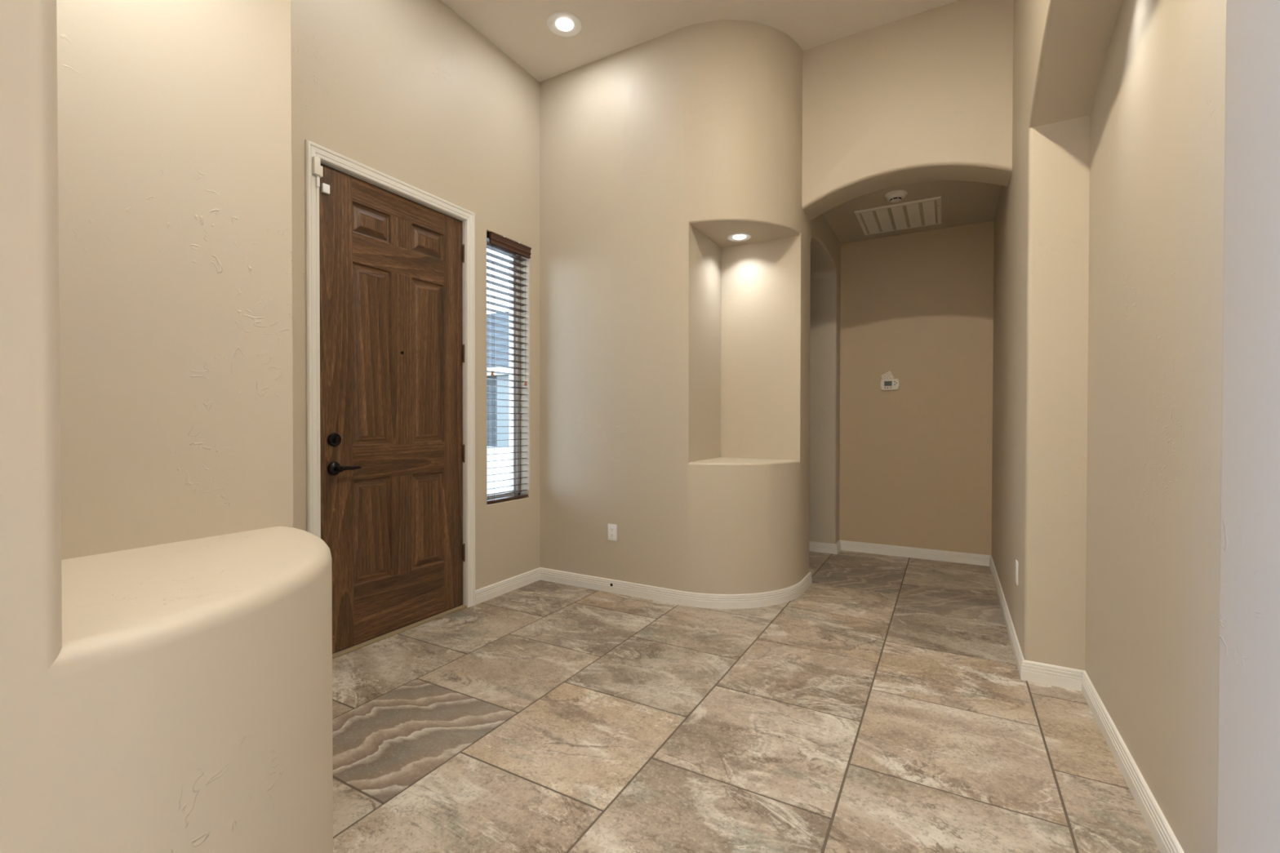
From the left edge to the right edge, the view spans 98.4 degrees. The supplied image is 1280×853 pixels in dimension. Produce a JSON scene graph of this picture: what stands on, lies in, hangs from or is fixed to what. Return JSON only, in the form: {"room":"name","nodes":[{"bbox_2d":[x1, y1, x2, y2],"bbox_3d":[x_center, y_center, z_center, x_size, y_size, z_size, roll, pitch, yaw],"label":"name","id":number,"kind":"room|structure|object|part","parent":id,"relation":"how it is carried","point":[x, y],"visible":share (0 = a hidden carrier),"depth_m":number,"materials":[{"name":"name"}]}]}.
{"room":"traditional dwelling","nodes":[
{"label":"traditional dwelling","id":0,"kind":"room"},
{"bbox_2d":[0,0,333,852],"bbox_3d":[-1.877,-0.650,0.813,2.323,3.840,1.993,0,1,29],"label":"wall","id":1,"kind":"structure","parent":0,"point":[166,618],"depth_m":1.04,"materials":[{"name":"beige paint"}]},
{"bbox_2d":[290,0,539,590],"bbox_3d":[-1.329,-0.672,3.261,0.190,3.840,3.400,0,1,29],"label":"wall","id":2,"kind":"structure","parent":0,"point":[409,91],"depth_m":3.28,"materials":[{"name":"beige paint"}]},
{"bbox_2d":[304,139,475,658],"bbox_3d":[-1.372,-0.104,3.107,0.192,2.506,1.056,0,1,29],"label":"door","id":3,"kind":"structure","parent":2,"relation":"in","point":[390,261],"depth_m":3.04,"materials":[{"name":"brown wood"}]},
{"bbox_2d":[312,155,323,177],"bbox_3d":[-1.545,-1.240,2.655,0.032,0.082,0.085,0,1,-11],"label":"sensor","id":4,"kind":"object","parent":3,"relation":"attached to","point":[317,167],"visible":0.92,"depth_m":2.63,"materials":[{"name":"white plastic"}]},
{"bbox_2d":[315,176,329,194],"bbox_3d":[-1.545,-1.169,2.682,0.029,0.049,0.095,0,1,4],"label":"sensor","id":5,"kind":"object","parent":3,"relation":"attached to","point":[325,188],"visible":1,"depth_m":2.70,"materials":[{"name":"white plastic"}]},
{"bbox_3d":[-1.456,0.209,2.790,0.024,0.022,0.111,0,1,29],"label":"handle","id":6,"kind":"part","parent":3,"relation":"part of","materials":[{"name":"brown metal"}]},
{"bbox_2d":[486,240,519,499],"bbox_3d":[-1.016,-0.390,3.891,0.073,1.813,0.422,0,1,29],"label":"window","id":7,"kind":"structure","parent":2,"relation":"in","point":[504,437],"depth_m":3.95,"materials":[{"name":"dark bronze frame"},{"name":"glass"}]},
{"bbox_2d":[486,231,531,503],"bbox_3d":[-0.925,-0.391,3.845,0.084,1.806,0.422,0,1,29],"label":"window blind","id":8,"kind":"object","parent":7,"relation":"attached to","point":[495,239],"visible":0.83,"depth_m":3.85,"materials":[{"name":"brown wood"}]},
{"bbox_3d":[-1.002,-0.376,3.735,0.056,1.748,0.014,0,1,29],"label":"ladder cord","id":9,"kind":"part","parent":8,"relation":"part of","materials":[{"name":"fabric"}]},
{"bbox_3d":[-0.938,0.503,3.856,0.056,0.016,0.414,0,1,29],"label":"rail","id":10,"kind":"part","parent":8,"relation":"part of","materials":[{"name":"brown wood"}]},
{"bbox_3d":[-0.874,-0.378,3.963,0.056,1.748,0.014,0,1,29],"label":"ladder cord","id":11,"kind":"part","parent":8,"relation":"part of","materials":[{"name":"fabric"}]},
{"bbox_3d":[-0.825,-0.775,3.977,0.002,0.923,0.002,0,1,-31],"label":"pull cord","id":12,"kind":"part","parent":8,"relation":"part of","materials":[{"name":"fabric"}]},
{"bbox_2d":[539,19,840,594],"bbox_3d":[0.516,-0.684,4.677,1.920,3.840,2.225,0,1,29],"label":"wall","id":13,"kind":"structure","parent":0,"point":[690,373],"depth_m":3.75,"materials":[{"name":"beige paint"}]},
{"bbox_2d":[475,567,677,604],"bbox_3d":[-0.411,1.101,3.562,1.137,0.089,0.655,0,1,29],"label":"baseboard","id":14,"kind":"structure","parent":13,"relation":"attached to","point":[619,587],"depth_m":3.80,"materials":[{"name":"white wood"}]},
{"bbox_2d":[608,523,617,541],"bbox_3d":[-0.191,0.730,3.806,0.072,0.116,0.008,0,1,29],"label":"wall outlet","id":15,"kind":"object","parent":13,"relation":"attached to","point":[612,528],"visible":1,"depth_m":3.80,"materials":[{"name":"white plastic"}]},
{"bbox_2d":[727,232,751,241],"bbox_3d":[0.678,-1.290,3.772,0.164,0.011,0.164,0,1,29],"label":"recessed light","id":16,"kind":"object","parent":13,"relation":"in","point":[739,237],"visible":1,"depth_m":3.76,"materials":[{"name":"white plastic"}]},
{"bbox_2d":[676,572,812,608],"bbox_3d":[0.787,1.101,3.726,1.084,0.089,0.394,0,1,-37],"label":"baseboard","id":17,"kind":"structure","parent":13,"relation":"attached to","point":[711,601],"depth_m":3.51,"materials":[{"name":"white wood"}]},
{"bbox_2d":[440,0,959,81],"bbox_3d":[-0.903,-2.564,-0.720,7.700,0.120,10.300,0,1,29],"label":"ceiling","id":18,"kind":"structure","parent":0,"point":[519,28],"depth_m":3.45,"materials":[{"name":"beige paint"}]},
{"bbox_2d":[546,11,582,37],"bbox_3d":[-0.476,-2.539,3.494,0.224,0.011,0.224,0,1,29],"label":"recessed light","id":19,"kind":"object","parent":18,"relation":"in","point":[562,27],"visible":1,"depth_m":3.48,"materials":[{"name":"white plastic"}]},
{"bbox_2d":[332,550,1159,852],"bbox_3d":[-0.377,1.236,0.426,8.060,0.120,13.403,0,1,29],"label":"floor","id":20,"kind":"structure","parent":0,"point":[885,706],"depth_m":2.09,"materials":[{"name":"tile"}]},
{"bbox_2d":[801,0,1013,220],"bbox_3d":[1.683,-2.011,3.573,1.380,1.161,0.270,0,1,29],"label":"wall","id":21,"kind":"structure","parent":0,"point":[927,95],"depth_m":3.43,"materials":[{"name":"beige paint"}]},
{"bbox_2d":[822,180,1001,243],"bbox_3d":[1.234,-1.724,4.842,3.800,0.100,1.520,0,1,29],"label":"ceiling","id":22,"kind":"structure","parent":0,"point":[963,202],"depth_m":4.16,"materials":[{"name":"beige paint"}]},
{"bbox_2d":[884,190,907,203],"bbox_3d":[1.835,-1.640,3.961,0.148,0.050,0.148,0,1,29],"label":"smoke detector","id":23,"kind":"object","parent":22,"relation":"attached to","point":[896,196],"visible":1,"depth_m":3.93,"materials":[{"name":"white plastic"}]},
{"bbox_2d":[853,195,942,235],"bbox_3d":[2.066,-1.662,4.402,0.593,0.014,0.605,0,1,29],"label":"ceiling vent","id":24,"kind":"object","parent":22,"relation":"in","point":[927,211],"visible":1,"depth_m":4.36,"materials":[{"name":"white plastic"}]},
{"bbox_2d":[839,221,994,555],"bbox_3d":[1.509,-0.689,5.345,3.800,3.840,0.150,0,1,29],"label":"wall","id":25,"kind":"structure","parent":0,"point":[916,458],"depth_m":4.76,"materials":[{"name":"beige paint"}]},
{"bbox_2d":[880,378,899,390],"bbox_3d":[2.197,-0.370,4.860,0.152,0.100,0.027,0,1,29],"label":"thermostat","id":26,"kind":"object","parent":25,"relation":"attached to","point":[886,384],"visible":1,"depth_m":4.85,"materials":[{"name":"white plastic"}]},
{"bbox_2d":[880,370,893,378],"bbox_3d":[2.186,-0.439,4.879,0.111,0.106,0.004,0,1,29],"label":"card","id":27,"kind":"object","parent":26,"relation":"attached to","point":[888,375],"visible":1,"depth_m":4.88,"materials":[{"name":"white paper"}]},
{"bbox_2d":[991,0,1279,852],"bbox_3d":[1.567,-0.653,1.552,0.600,3.840,6.650,0,1,29],"label":"wall","id":28,"kind":"structure","parent":0,"point":[1135,460],"depth_m":1.62,"materials":[{"name":"beige paint"}]},
{"bbox_2d":[808,540,1184,852],"bbox_3d":[0.923,1.119,1.880,1.448,0.089,6.614,0,1,24],"label":"baseboard","id":29,"kind":"structure","parent":28,"relation":"attached to","point":[1158,826],"depth_m":2.44,"materials":[{"name":"white wood"}]},
{"bbox_2d":[1015,560,1017,585],"bbox_3d":[1.911,0.741,2.804,0.008,0.116,0.072,0,1,29],"label":"wall outlet","id":30,"kind":"object","parent":28,"relation":"attached to","point":[1016,562],"visible":1,"depth_m":2.78,"materials":[{"name":"white plastic"}]}
]}

